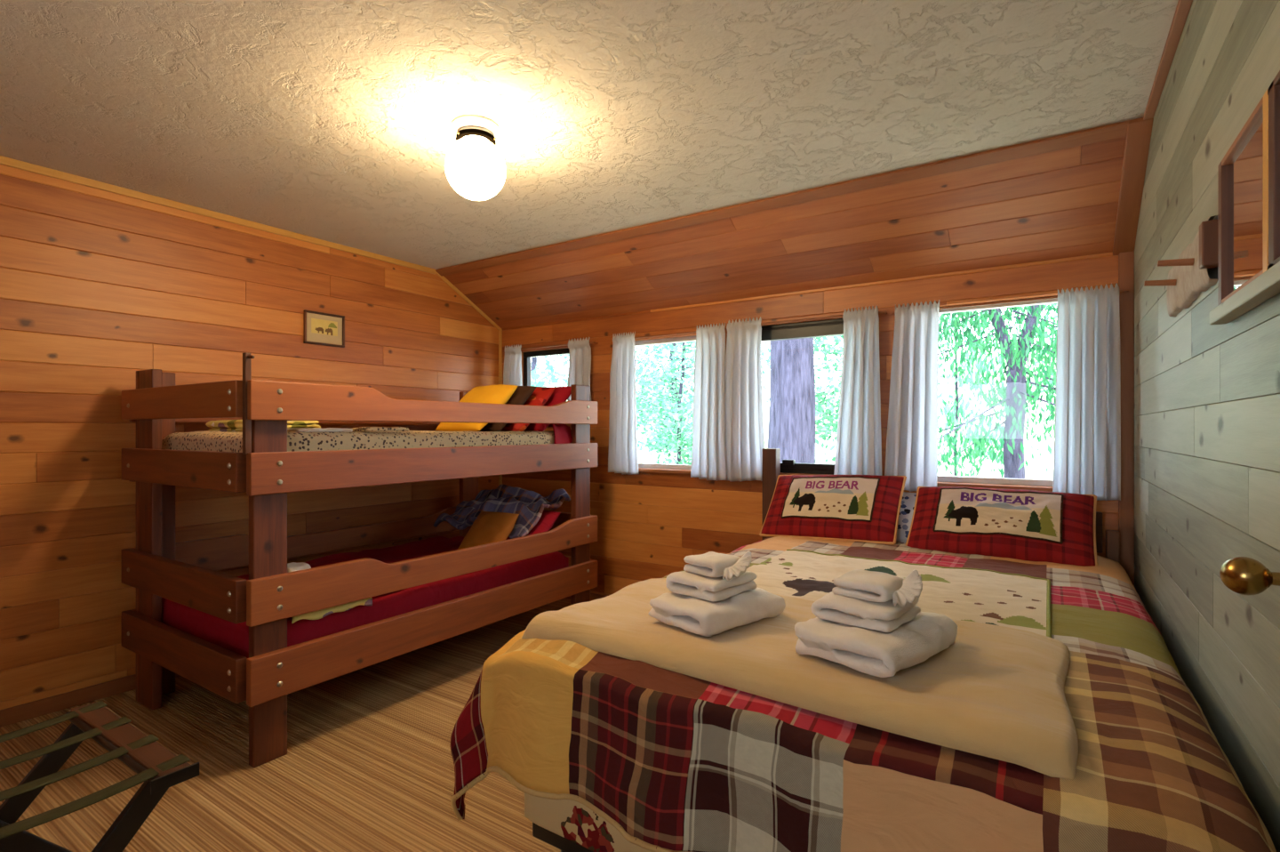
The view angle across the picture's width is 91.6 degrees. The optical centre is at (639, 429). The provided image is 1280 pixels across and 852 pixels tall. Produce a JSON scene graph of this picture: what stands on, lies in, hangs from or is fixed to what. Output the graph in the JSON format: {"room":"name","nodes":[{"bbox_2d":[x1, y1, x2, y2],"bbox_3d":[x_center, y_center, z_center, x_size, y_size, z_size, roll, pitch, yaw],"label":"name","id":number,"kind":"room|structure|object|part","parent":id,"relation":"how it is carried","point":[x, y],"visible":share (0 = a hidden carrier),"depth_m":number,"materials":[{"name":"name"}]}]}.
{"room":"cabin bedroom","nodes":[
{"label":"cabin bedroom","id":0,"kind":"room"},
{"bbox_2d":[0,164,498,709],"bbox_3d":[-2.525,0.050,2.987,0.120,2.400,4.920,0,0,33],"label":"wall","id":1,"kind":"structure","parent":0,"point":[99,288],"depth_m":2.97,"materials":[{"name":"brown wood"}]},
{"bbox_2d":[0,672,180,727],"bbox_3d":[-2.469,1.215,2.950,0.014,0.070,4.920,0,0,33],"label":"baseboard","id":2,"kind":"structure","parent":1,"relation":"attached to","point":[15,714],"depth_m":2.79,"materials":[{"name":"wood"}]},
{"bbox_2d":[0,155,436,273],"bbox_3d":[-2.644,-1.133,2.682,0.015,0.035,4.280,0,0,33],"label":"trim","id":3,"kind":"structure","parent":1,"relation":"attached to","point":[4,160],"depth_m":3.19,"materials":[{"name":"brown wood"}]},
{"bbox_2d":[303,309,344,347],"bbox_3d":[-1.916,-0.610,3.783,0.021,0.196,0.250,0,0,33],"label":"framed picture","id":4,"kind":"object","parent":1,"relation":"attached to","point":[320,328],"visible":1,"depth_m":3.78,"materials":[{"name":"paper"}]},
{"bbox_2d":[435,271,500,330],"bbox_3d":[-1.296,-0.970,4.734,0.016,0.357,0.648,0,0,33],"label":"trim","id":5,"kind":"structure","parent":1,"relation":"attached to","point":[443,277],"depth_m":4.72,"materials":[{"name":"brown wood"}]},
{"bbox_2d":[498,328,502,485],"bbox_3d":[-1.121,0.220,4.997,0.018,2.060,0.018,0,0,33],"label":"trim","id":6,"kind":"structure","parent":1,"relation":"attached to","point":[500,330],"depth_m":4.99,"materials":[{"name":"brown wood"}]},
{"bbox_2d":[435,120,1127,276],"bbox_3d":[0.213,-1.128,3.394,4.010,0.039,0.059,0,0,33],"label":"trim","id":7,"kind":"structure","parent":1,"relation":"attached to","point":[1118,130],"depth_m":2.92,"materials":[{"name":"wood"}]},
{"bbox_2d":[0,597,571,851],"bbox_3d":[-0.799,1.300,1.853,4.250,0.100,5.160,0,0,33],"label":"floor","id":8,"kind":"structure","parent":0,"point":[367,765],"depth_m":2.25,"materials":[{"name":"carpet"}]},
{"bbox_2d":[0,700,199,851],"bbox_3d":[-1.365,1.002,1.378,0.606,0.514,0.500,0,0,33],"label":"luggage rack","id":9,"kind":"object","parent":8,"relation":"on","point":[159,768],"visible":1,"depth_m":1.44,"materials":[{"name":"brown wood"}]},
{"bbox_3d":[-1.546,1.007,1.527,0.020,0.504,0.450,0,0,33],"label":"leg","id":10,"kind":"part","parent":9,"relation":"part of","materials":[{"name":"black"}]},
{"bbox_3d":[-1.590,1.007,1.496,0.020,0.504,0.450,0,0,33],"label":"leg","id":11,"kind":"part","parent":9,"relation":"part of","materials":[{"name":"black"}]},
{"bbox_3d":[-1.298,0.762,1.512,0.550,0.015,0.016,0,0,33],"label":"rod","id":12,"kind":"part","parent":9,"relation":"part of","materials":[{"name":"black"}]},
{"bbox_3d":[-1.180,1.007,1.227,0.020,0.504,0.450,0,0,33],"label":"leg","id":13,"kind":"part","parent":9,"relation":"part of","materials":[{"name":"black"}]},
{"bbox_2d":[121,352,597,767],"bbox_3d":[-1.321,0.485,3.417,1.160,1.530,2.114,0,0,33],"label":"bunk bed","id":14,"kind":"object","parent":8,"relation":"on","point":[183,572],"visible":0.94,"depth_m":2.68,"materials":[{"name":"brown wood"}]},
{"bbox_3d":[-2.220,0.490,2.822,0.150,1.520,0.040,0,0,33],"label":"post","id":15,"kind":"part","parent":14,"relation":"part of","materials":[{"name":"brown wood"}]},
{"bbox_3d":[-2.271,0.490,2.918,0.040,1.520,0.145,0,0,33],"label":"post","id":16,"kind":"part","parent":14,"relation":"part of","materials":[{"name":"brown wood"}]},
{"bbox_3d":[-1.913,-0.113,2.572,1.098,0.135,0.038,0,0,33],"label":"rail","id":17,"kind":"part","parent":14,"relation":"part of","materials":[{"name":"brown wood"}]},
{"bbox_3d":[-1.913,0.915,2.572,1.098,0.160,0.038,0,0,33],"label":"rail","id":18,"kind":"part","parent":14,"relation":"part of","materials":[{"name":"brown wood"}]},
{"bbox_3d":[-1.913,0.627,2.572,1.098,0.155,0.038,0,0,33],"label":"rail","id":19,"kind":"part","parent":14,"relation":"part of","materials":[{"name":"brown wood"}]},
{"bbox_3d":[-1.913,0.158,2.572,1.098,0.145,0.038,0,0,33],"label":"rail","id":20,"kind":"part","parent":14,"relation":"part of","materials":[{"name":"brown wood"}]},
{"bbox_3d":[-1.407,0.550,2.356,0.040,1.400,0.123,0,0,33],"label":"post","id":21,"kind":"part","parent":14,"relation":"part of","materials":[{"name":"brown wood"}]},
{"bbox_3d":[-1.781,-0.107,3.735,0.038,0.145,2.072,0,0,33],"label":"rail","id":22,"kind":"part","parent":14,"relation":"part of","materials":[{"name":"brown wood"}]},
{"bbox_3d":[-1.781,0.632,3.735,0.038,0.165,2.072,0,0,33],"label":"rail","id":23,"kind":"part","parent":14,"relation":"part of","materials":[{"name":"brown wood"}]},
{"bbox_2d":[161,536,568,658],"bbox_3d":[-1.359,0.827,3.381,0.995,0.206,1.820,0,0,33],"label":"mattress","id":24,"kind":"object","parent":14,"relation":"on","point":[230,636],"visible":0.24,"depth_m":2.79,"materials":[{"name":"fabric"}]},
{"bbox_2d":[235,536,485,598],"bbox_3d":[-1.367,0.732,3.321,0.871,0.073,1.451,0,0,33],"label":"loose sheet","id":25,"kind":"object","parent":24,"relation":"on","point":[437,544],"visible":0.27,"depth_m":3.65,"materials":[{"name":"fabric"}]},
{"bbox_2d":[291,597,372,623],"bbox_3d":[-1.344,0.731,2.618,0.200,0.076,0.360,0,0,33],"label":"folded blanket","id":26,"kind":"object","parent":25,"relation":"on","point":[317,614],"visible":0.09,"depth_m":2.56,"materials":[{"name":"fabric"}]},
{"bbox_2d":[287,561,311,572],"bbox_3d":[-1.454,0.631,2.594,0.127,0.141,0.100,0,0,23],"label":"folded towel","id":27,"kind":"object","parent":26,"relation":"on","point":[292,566],"visible":0.12,"depth_m":2.58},
{"bbox_2d":[457,511,519,549],"bbox_3d":[-0.896,0.614,3.663,0.280,0.240,0.247,0,0,25],"label":"pillow","id":28,"kind":"object","parent":25,"relation":"on","point":[489,526],"visible":0.77,"depth_m":3.63,"materials":[{"name":"fabric"}]},
{"bbox_2d":[506,509,560,539],"bbox_3d":[-0.770,0.619,3.855,0.500,0.247,0.272,0,0,31],"label":"pillow","id":29,"kind":"object","parent":25,"relation":"on","point":[548,518],"visible":0.12,"depth_m":3.77,"materials":[{"name":"fabric"}]},
{"bbox_2d":[433,484,571,538],"bbox_3d":[-0.889,0.505,3.981,0.786,0.292,0.528,0,0,33],"label":"quilt","id":30,"kind":"object","parent":29,"relation":"on","point":[530,505],"visible":0.91,"depth_m":3.91,"materials":[{"name":"fabric"}]},
{"bbox_2d":[161,430,571,452],"bbox_3d":[-1.321,0.101,3.416,0.960,0.198,1.860,0,0,33],"label":"mattress","id":31,"kind":"object","parent":14,"relation":"on","point":[209,440],"visible":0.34,"depth_m":2.79,"materials":[{"name":"fabric"}]},
{"bbox_2d":[206,419,320,431],"bbox_3d":[-1.711,-0.017,2.822,0.500,0.053,0.266,0,0,33],"label":"folded blanket","id":32,"kind":"object","parent":31,"relation":"on","point":[234,425],"visible":0.41,"depth_m":2.74,"materials":[{"name":"fabric"}]},
{"bbox_2d":[287,427,352,431],"bbox_3d":[-1.362,0.001,2.630,0.132,0.016,0.240,0,0,33],"label":"sheet","id":33,"kind":"object","parent":31,"relation":"on","point":[298,429],"visible":0.84,"depth_m":2.58,"materials":[{"name":"fabric"}]},
{"bbox_2d":[352,426,409,431],"bbox_3d":[-1.194,-0.002,2.866,0.130,0.021,0.220,0,0,33],"label":"folded blanket","id":34,"kind":"object","parent":31,"relation":"on","point":[361,428],"visible":0.97,"depth_m":2.80,"materials":[{"name":"fabric"}]},
{"bbox_2d":[435,384,517,431],"bbox_3d":[-0.934,-0.125,3.569,0.340,0.279,0.316,0,0,30],"label":"pillow","id":35,"kind":"object","parent":31,"relation":"on","point":[499,393],"visible":0.69,"depth_m":3.54,"materials":[{"name":"fabric"}]},
{"bbox_2d":[478,385,535,431],"bbox_3d":[-0.890,-0.125,3.708,0.460,0.279,0.311,0,0,32],"label":"pillow","id":36,"kind":"object","parent":31,"relation":"on","point":[521,394],"visible":0.21,"depth_m":3.62,"materials":[{"name":"brown fabric"}]},
{"bbox_2d":[501,386,555,431],"bbox_3d":[-0.791,-0.126,3.823,0.460,0.284,0.310,0,0,31],"label":"pillow","id":37,"kind":"object","parent":31,"relation":"on","point":[540,395],"visible":0.23,"depth_m":3.73,"materials":[{"name":"red fabric"}]},
{"bbox_2d":[523,385,571,431],"bbox_3d":[-0.687,-0.130,3.946,0.480,0.293,0.302,0,0,35],"label":"pillow","id":38,"kind":"object","parent":31,"relation":"on","point":[560,394],"visible":0.24,"depth_m":3.84,"materials":[{"name":"fabric"}]},
{"bbox_2d":[547,423,572,443],"bbox_3d":[-0.517,0.034,3.845,0.134,0.158,0.180,0,0,33],"label":"folded cloth","id":39,"kind":"object","parent":31,"relation":"on","point":[562,432],"visible":0.71,"depth_m":3.82,"materials":[{"name":"fabric"}]},
{"bbox_3d":[-0.855,0.920,3.127,0.038,0.170,2.072,0,0,33],"label":"rail","id":40,"kind":"part","parent":14,"relation":"part of","materials":[{"name":"brown wood"}]},
{"bbox_3d":[-0.855,0.632,3.127,0.038,0.165,2.072,0,0,33],"label":"rail","id":41,"kind":"part","parent":14,"relation":"part of","materials":[{"name":"brown wood"}]},
{"bbox_3d":[-0.855,0.163,3.127,0.038,0.155,2.072,0,0,33],"label":"rail","id":42,"kind":"part","parent":14,"relation":"part of","materials":[{"name":"brown wood"}]},
{"bbox_3d":[-0.855,-0.107,3.127,0.038,0.145,2.072,0,0,33],"label":"rail","id":43,"kind":"part","parent":14,"relation":"part of","materials":[{"name":"brown wood"}]},
{"bbox_3d":[-1.236,0.490,4.494,0.040,1.520,0.145,0,0,33],"label":"post","id":44,"kind":"part","parent":14,"relation":"part of","materials":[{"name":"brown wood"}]},
{"bbox_3d":[-0.777,0.627,4.302,1.098,0.155,0.038,0,0,33],"label":"rail","id":45,"kind":"part","parent":14,"relation":"part of","materials":[{"name":"brown wood"}]},
{"bbox_3d":[-0.777,0.915,4.302,1.098,0.160,0.038,0,0,33],"label":"rail","id":46,"kind":"part","parent":14,"relation":"part of","materials":[{"name":"brown wood"}]},
{"bbox_3d":[-0.375,0.485,3.928,0.040,1.530,0.145,0,0,33],"label":"post","id":47,"kind":"part","parent":14,"relation":"part of","materials":[{"name":"brown wood"}]},
{"bbox_2d":[524,448,1119,851],"bbox_3d":[0.822,0.680,2.290,1.660,1.140,2.270,0,0,33],"label":"double bed","id":48,"kind":"object","parent":8,"relation":"on","point":[568,825],"visible":0.03,"depth_m":1.65,"materials":[{"name":"wood"}]},
{"bbox_3d":[0.306,1.106,1.349,1.430,0.048,0.030,0,0,33],"label":"frame rail","id":49,"kind":"part","parent":48,"relation":"part of","materials":[{"name":"black"}]},
{"bbox_3d":[0.768,0.680,3.641,0.085,1.140,0.070,0,0,33],"label":"headboard post","id":50,"kind":"part","parent":48,"relation":"part of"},
{"bbox_2d":[449,535,1276,851],"bbox_3d":[0.805,0.787,2.177,1.658,0.509,2.337,0,0,33],"label":"patchwork quilt","id":51,"kind":"object","parent":48,"relation":"on","point":[674,761],"visible":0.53,"depth_m":1.29,"materials":[{"name":"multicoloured fabric"}]},
{"bbox_2d":[521,577,1078,779],"bbox_3d":[0.366,0.539,1.623,1.256,0.065,0.685,0,0,33],"label":"folded throw","id":52,"kind":"object","parent":51,"relation":"on","point":[996,692],"visible":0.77,"depth_m":1.33,"materials":[{"name":"fabric"}]},
{"bbox_2d":[648,586,785,636],"bbox_3d":[0.214,0.480,1.705,0.314,0.070,0.235,0,0,-40],"label":"bath towel","id":53,"kind":"object","parent":52,"relation":"on","point":[696,615],"visible":0.8,"depth_m":1.62,"materials":[{"name":"fabric"}]},
{"bbox_2d":[665,570,756,601],"bbox_3d":[0.199,0.421,1.737,0.181,0.054,0.196,0,0,44],"label":"hand towel","id":54,"kind":"object","parent":53,"relation":"on","point":[692,584],"visible":0.82,"depth_m":1.67,"materials":[{"name":"fabric"}]},
{"bbox_2d":[683,551,751,580],"bbox_3d":[0.223,0.366,1.718,0.122,0.064,0.174,0,0,-44],"label":"washcloth","id":55,"kind":"object","parent":54,"relation":"on","point":[711,564],"visible":1,"depth_m":1.69,"materials":[{"name":"fabric"}]},
{"bbox_2d":[794,611,957,677],"bbox_3d":[0.560,0.479,1.466,0.339,0.072,0.257,0,0,-43],"label":"bath towel","id":56,"kind":"object","parent":52,"relation":"on","point":[868,651],"visible":0.75,"depth_m":1.37,"materials":[{"name":"fabric"}]},
{"bbox_2d":[810,591,920,631],"bbox_3d":[0.545,0.421,1.497,0.196,0.055,0.212,0,0,41],"label":"hand towel","id":57,"kind":"object","parent":56,"relation":"on","point":[885,616],"visible":0.73,"depth_m":1.42,"materials":[{"name":"fabric"}]},
{"bbox_2d":[832,568,922,607],"bbox_3d":[0.571,0.366,1.479,0.188,0.067,0.132,0,0,43],"label":"washcloth","id":58,"kind":"object","parent":57,"relation":"on","point":[866,585],"visible":1,"depth_m":1.45,"materials":[{"name":"fabric"}]},
{"bbox_2d":[759,474,906,544],"bbox_3d":[1.005,0.405,3.270,0.706,0.336,0.317,0,0,34],"label":"pillow sham","id":59,"kind":"object","parent":51,"relation":"on","point":[856,508],"visible":0.99,"depth_m":3.19,"materials":[{"name":"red fabric"}]},
{"bbox_3d":[0.986,0.353,3.245,0.460,0.275,0.028,-2,-46,34],"label":"embroidered panel","id":60,"kind":"part","parent":59,"relation":"part of","materials":[{"name":"beige fabric"}]},
{"bbox_3d":[0.723,0.546,2.002,0.990,0.024,1.300,0,0,33],"label":"applique panel","id":61,"kind":"part","parent":51,"relation":"part of","materials":[{"name":"beige fabric"}]},
{"bbox_2d":[896,491,916,542],"bbox_3d":[1.335,0.451,3.161,0.501,0.248,0.283,0,0,33],"label":"pillow","id":62,"kind":"object","parent":51,"relation":"on","point":[908,499],"visible":0.09,"depth_m":3.11,"materials":[{"name":"fabric"}]},
{"bbox_2d":[905,486,1097,566],"bbox_3d":[1.622,0.429,2.824,0.737,0.312,0.321,0,0,35],"label":"pillow sham","id":63,"kind":"object","parent":51,"relation":"on","point":[1058,527],"visible":0.94,"depth_m":2.73,"materials":[{"name":"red fabric"}]},
{"bbox_3d":[1.600,0.370,2.793,0.486,0.036,0.262,0,43,35],"label":"embroidered panel","id":64,"kind":"part","parent":63,"relation":"part of","materials":[{"name":"beige fabric"}]},
{"bbox_3d":[1.434,0.460,3.204,1.520,0.180,0.040,0,0,33],"label":"headboard rail","id":65,"kind":"part","parent":48,"relation":"part of","materials":[{"name":"brown wood"}]},
{"bbox_3d":[2.104,0.850,2.770,0.045,0.800,0.060,0,0,33],"label":"headboard post","id":66,"kind":"part","parent":48,"relation":"part of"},
{"bbox_2d":[0,0,1178,269],"bbox_3d":[-0.994,-1.210,1.556,4.250,0.120,4.450,0,0,33],"label":"ceiling","id":67,"kind":"structure","parent":0,"point":[328,120],"depth_m":2.15,"materials":[{"name":"paint"}]},
{"bbox_2d":[445,114,505,200],"bbox_3d":[-0.622,-1.012,2.359,0.224,0.275,0.224,0,0,33],"label":"ceiling lamp","id":68,"kind":"object","parent":67,"relation":"attached to","point":[475,167],"visible":1,"depth_m":2.29,"materials":[{"name":"white glass"}]},
{"bbox_2d":[438,117,1140,327],"bbox_3d":[0.389,-1.025,3.662,4.010,0.427,0.685,0,0,33],"label":"ceiling","id":69,"kind":"structure","parent":0,"point":[1060,204],"depth_m":3.22,"materials":[{"name":"brown wood"}]},
{"bbox_2d":[501,251,1118,595],"bbox_3d":[0.585,0.195,3.959,4.010,2.110,0.120,0,0,33],"label":"wall","id":70,"kind":"structure","parent":0,"point":[648,523],"depth_m":4.04,"materials":[{"name":"brown wood"}]},
{"bbox_2d":[523,348,571,425],"bbox_3d":[-0.715,-0.319,4.768,0.570,0.582,0.105,0,0,33],"label":"window","id":71,"kind":"structure","parent":70,"relation":"in","point":[527,356],"depth_m":4.88,"materials":[{"name":"brown metal"}]},
{"bbox_2d":[520,341,598,349],"bbox_3d":[-0.681,-0.622,4.682,0.880,0.011,0.061,0,0,33],"label":"curtain rod","id":72,"kind":"object","parent":70,"relation":"attached to","point":[589,341],"visible":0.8,"depth_m":4.64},
{"bbox_2d":[503,344,522,385],"bbox_3d":[-0.973,-0.412,4.817,0.210,0.495,0.058,0,0,33],"label":"curtain","id":73,"kind":"object","parent":72,"relation":"hanging from","point":[512,369],"visible":0.57,"depth_m":4.83,"materials":[{"name":"white fabric"}]},
{"bbox_2d":[567,336,591,400],"bbox_3d":[-0.434,-0.427,4.463,0.214,0.465,0.054,0,0,33],"label":"curtain","id":74,"kind":"object","parent":72,"relation":"hanging from","point":[580,356],"visible":0.81,"depth_m":4.47,"materials":[{"name":"white fabric"}]},
{"bbox_2d":[566,592,607,600],"bbox_3d":[0.548,1.215,3.903,4.010,0.070,0.014,0,0,33],"label":"baseboard","id":75,"kind":"structure","parent":70,"relation":"attached to","point":[593,596],"depth_m":4.47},
{"bbox_2d":[635,335,695,473],"bbox_3d":[0.196,-0.164,4.169,0.750,0.902,0.105,0,0,33],"label":"window","id":76,"kind":"structure","parent":70,"relation":"in","point":[655,467],"depth_m":4.18,"materials":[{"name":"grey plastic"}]},
{"bbox_3d":[0.185,0.277,4.152,0.750,0.021,0.064,0,0,33],"label":"sill","id":77,"kind":"part","parent":76,"relation":"part of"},
{"bbox_2d":[611,328,727,340],"bbox_3d":[0.213,-0.622,4.095,0.940,0.011,0.061,0,0,33],"label":"curtain rod","id":78,"kind":"object","parent":70,"relation":"attached to","point":[694,332],"visible":0.6,"depth_m":4.09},
{"bbox_2d":[608,331,638,474],"bbox_3d":[-0.115,-0.179,4.250,0.241,0.970,0.070,0,0,33],"label":"curtain","id":79,"kind":"object","parent":78,"relation":"hanging from","point":[622,452],"visible":1,"depth_m":4.25,"materials":[{"name":"white fabric"}]},
{"bbox_2d":[690,322,727,479],"bbox_3d":[0.432,-0.173,3.894,0.247,0.978,0.066,0,0,33],"label":"curtain","id":80,"kind":"object","parent":78,"relation":"hanging from","point":[708,453],"visible":1,"depth_m":3.90,"materials":[{"name":"white fabric"}]},
{"bbox_2d":[761,318,843,474],"bbox_3d":[0.975,-0.176,3.661,0.730,0.917,0.110,0,0,33],"label":"window","id":81,"kind":"structure","parent":70,"relation":"in","point":[830,327],"depth_m":3.67,"materials":[{"name":"brown metal"}]},
{"bbox_3d":[0.962,0.272,3.642,0.730,0.021,0.064,0,0,33],"label":"sill","id":82,"kind":"part","parent":81,"relation":"part of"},
{"bbox_3d":[0.991,-0.575,3.686,0.670,0.060,0.050,0,0,33],"label":"head rail","id":83,"kind":"part","parent":81,"relation":"part of","materials":[{"name":"brown metal"}]},
{"bbox_3d":[0.992,0.205,3.668,0.650,0.050,0.080,0,0,33],"label":"rail","id":84,"kind":"part","parent":81,"relation":"part of","materials":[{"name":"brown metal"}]},
{"bbox_2d":[760,310,887,324],"bbox_3d":[0.945,-0.632,3.614,0.930,0.011,0.061,0,0,33],"label":"curtain rod","id":85,"kind":"object","parent":70,"relation":"attached to","point":[884,311],"visible":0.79,"depth_m":3.57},
{"bbox_2d":[725,316,764,480],"bbox_3d":[0.630,-0.179,3.762,0.259,0.990,0.062,0,0,38],"label":"curtain","id":86,"kind":"object","parent":85,"relation":"hanging from","point":[745,433],"visible":0.99,"depth_m":3.77,"materials":[{"name":"white fabric"}]},
{"bbox_2d":[833,305,882,475],"bbox_3d":[1.184,-0.179,3.402,0.266,0.980,0.058,0,0,36],"label":"curtain","id":87,"kind":"object","parent":85,"relation":"hanging from","point":[859,436],"visible":0.98,"depth_m":3.40,"materials":[{"name":"white fabric"}]},
{"bbox_2d":[936,295,1057,491],"bbox_3d":[1.793,-0.174,3.121,0.750,0.942,0.105,0,0,33],"label":"window","id":88,"kind":"structure","parent":70,"relation":"in","point":[1001,481],"depth_m":3.12,"materials":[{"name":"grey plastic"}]},
{"bbox_3d":[1.781,0.286,3.103,0.750,0.021,0.064,0,0,33],"label":"sill","id":89,"kind":"part","parent":88,"relation":"part of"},
{"bbox_2d":[891,288,1129,314],"bbox_3d":[1.776,-0.622,3.068,1.000,0.011,0.061,0,0,33],"label":"curtain rod","id":90,"kind":"object","parent":70,"relation":"attached to","point":[1120,290],"visible":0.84,"depth_m":3.03,"materials":[{"name":"wood"}]},
{"bbox_2d":[884,299,939,491],"bbox_3d":[1.416,-0.172,3.247,0.268,0.985,0.060,0,0,37],"label":"curtain","id":91,"kind":"object","parent":90,"relation":"hanging from","point":[911,452],"visible":0.95,"depth_m":3.25,"materials":[{"name":"white fabric"}]},
{"bbox_2d":[1052,282,1120,500],"bbox_3d":[2.035,-0.168,2.840,0.254,0.977,0.063,0,0,33],"label":"curtain","id":92,"kind":"object","parent":90,"relation":"hanging from","point":[1087,452],"visible":0.94,"depth_m":2.84,"materials":[{"name":"white fabric"}]},
{"bbox_2d":[1118,250,1134,585],"bbox_3d":[2.198,0.220,2.814,0.055,2.060,0.022,0,0,33],"label":"trim","id":93,"kind":"structure","parent":70,"relation":"attached to","point":[1125,260],"depth_m":2.80,"materials":[{"name":"wood"}]},
{"bbox_2d":[1134,0,1279,851],"bbox_3d":[0.927,0.050,0.719,0.120,2.400,4.920,0,0,33],"label":"wall","id":94,"kind":"structure","parent":0,"point":[1207,396],"depth_m":1.48,"materials":[{"name":"grey wood"}]},
{"bbox_2d":[1112,117,1153,255],"bbox_3d":[2.018,-0.971,2.557,0.075,0.355,0.647,0,0,33],"label":"trim","id":95,"kind":"structure","parent":94,"relation":"attached to","point":[1139,132],"depth_m":2.50,"materials":[{"name":"wood"}]},
{"bbox_2d":[1143,0,1192,119],"bbox_3d":[0.689,-1.143,0.493,0.030,0.015,4.280,0,0,33],"label":"trim","id":96,"kind":"structure","parent":94,"relation":"attached to","point":[1183,6],"depth_m":1.89,"materials":[{"name":"wood"}]},
{"bbox_2d":[1144,215,1218,316],"bbox_3d":[1.406,-0.410,1.643,0.092,0.158,0.590,0,0,33],"label":"peg rack","id":97,"kind":"object","parent":94,"relation":"attached to","point":[1188,276],"visible":0.95,"depth_m":1.53,"materials":[{"name":"brown wood"}]},
{"bbox_2d":[1218,89,1268,304],"bbox_3d":[1.136,-0.410,1.165,0.019,0.300,0.355,0,0,33],"label":"wall mirror","id":98,"kind":"object","parent":94,"relation":"attached to","point":[1244,169],"visible":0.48,"depth_m":1.17,"materials":[{"name":"brown wood"}]},
{"bbox_3d":[1.226,-0.410,1.302,0.019,0.300,0.028,0,0,33],"label":"frame","id":99,"kind":"part","parent":98,"relation":"part of","materials":[{"name":"brown wood"}]},
{"bbox_3d":[1.136,-0.554,1.165,0.019,0.012,0.299,0,0,33],"label":"frame","id":100,"kind":"part","parent":98,"relation":"part of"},
{"bbox_3d":[1.136,-0.265,1.165,0.019,0.010,0.299,0,0,33],"label":"frame","id":101,"kind":"part","parent":98,"relation":"part of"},
{"bbox_3d":[1.139,-0.410,1.163,0.008,0.288,0.315,0,0,33],"label":"glass","id":102,"kind":"part","parent":98,"relation":"part of","materials":[{"name":"white mirror"}]},
{"bbox_3d":[1.046,-0.410,1.029,0.019,0.300,0.028,0,0,33],"label":"frame","id":103,"kind":"part","parent":98,"relation":"part of","materials":[{"name":"brown wood"}]},
{"bbox_2d":[1209,260,1279,325],"bbox_3d":[1.009,-0.240,0.982,0.029,0.030,0.850,0,0,33],"label":"ledge","id":104,"kind":"object","parent":94,"relation":"attached to","point":[1267,284],"visible":1,"depth_m":1.10,"materials":[{"name":"beige wood"}]},
{"bbox_2d":[1219,556,1279,594],"bbox_3d":[0.972,0.232,0.979,0.088,0.064,0.064,0,0,33],"label":"door knob","id":105,"kind":"object","parent":94,"relation":"attached to","point":[1244,575],"visible":1,"depth_m":0.97,"materials":[{"name":"gold metal"}]},
{"bbox_2d":[1267,70,1279,269],"bbox_3d":[0.934,-0.410,0.858,0.019,0.300,0.390,0,0,33],"label":"wall mirror","id":106,"kind":"object","parent":94,"relation":"attached to","point":[1274,89],"visible":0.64,"depth_m":0.99,"materials":[{"name":"brown wood"}]},
{"bbox_3d":[0.940,-0.554,0.868,0.019,0.012,0.357,0,0,33],"label":"frame","id":107,"kind":"part","parent":106,"relation":"part of","materials":[{"name":"brown wood"}]},
{"bbox_3d":[0.940,-0.265,0.868,0.019,0.010,0.357,0,0,33],"label":"frame","id":108,"kind":"part","parent":106,"relation":"part of","materials":[{"name":"brown wood"}]},
{"label":"outside","id":109,"kind":"structure","parent":0,"visible":0},
{"bbox_2d":[566,352,1055,479],"bbox_3d":[6.853,-1.514,24.093,45.000,7.417,40.000,0,0,33],"label":"ground","id":110,"kind":"structure","parent":109,"point":[1036,469],"depth_m":20.24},
{"bbox_2d":[530,353,568,386],"bbox_3d":[-3.905,-1.697,19.247,7.652,7.193,6.233,0,0,-37],"label":"leafy tree","id":111,"kind":"object","parent":110,"relation":"on","point":[543,379],"visible":0.05,"depth_m":19.65,"materials":[{"name":"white plant"}]},
{"bbox_2d":[552,342,769,454],"bbox_3d":[1.178,-1.670,18.131,6.134,7.141,6.469,0,0,25],"label":"leafy tree","id":112,"kind":"object","parent":110,"relation":"on","point":[660,350],"visible":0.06,"depth_m":17.66,"materials":[{"name":"green plant"}]},
{"bbox_2d":[557,341,770,464],"bbox_3d":[0.732,-1.443,13.061,6.240,6.685,5.601,0,0,23],"label":"leafy tree","id":113,"kind":"object","parent":110,"relation":"on","point":[679,421],"visible":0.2,"depth_m":12.98,"materials":[{"name":"green plant"}]},
{"bbox_2d":[767,337,815,463],"bbox_3d":[1.927,-3.750,9.146,3.560,11.300,3.498,0,0,-34],"label":"trunk","id":114,"kind":"object","parent":110,"relation":"on","point":[791,429],"visible":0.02,"depth_m":8.70,"materials":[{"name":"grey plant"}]},
{"bbox_2d":[760,320,963,463],"bbox_3d":[5.606,-1.682,15.891,6.052,7.165,5.779,0,0,33],"label":"leafy tree","id":115,"kind":"object","parent":110,"relation":"on","point":[825,401],"visible":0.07,"depth_m":15.10,"materials":[{"name":"green plant"}]},
{"bbox_2d":[937,309,1005,475],"bbox_3d":[7.945,-2.000,15.057,2.275,7.800,3.382,0,0,-16],"label":"leafy tree","id":116,"kind":"object","parent":110,"relation":"on","point":[967,380],"visible":0.29,"depth_m":15.15,"materials":[{"name":"green plant"}]},
{"bbox_2d":[937,303,1057,478],"bbox_3d":[4.444,-1.543,7.377,4.127,6.885,4.356,0,0,-32],"label":"leafy tree","id":117,"kind":"object","parent":110,"relation":"on","point":[1014,396],"visible":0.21,"depth_m":7.79,"materials":[{"name":"green plant"}]},
{"bbox_2d":[988,303,1057,410],"bbox_3d":[9.016,-1.665,11.804,4.733,7.129,5.238,0,0,33],"label":"leafy tree","id":118,"kind":"object","parent":110,"relation":"on","point":[1055,316],"visible":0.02,"depth_m":12.01,"materials":[{"name":"green plant"}]}
]}

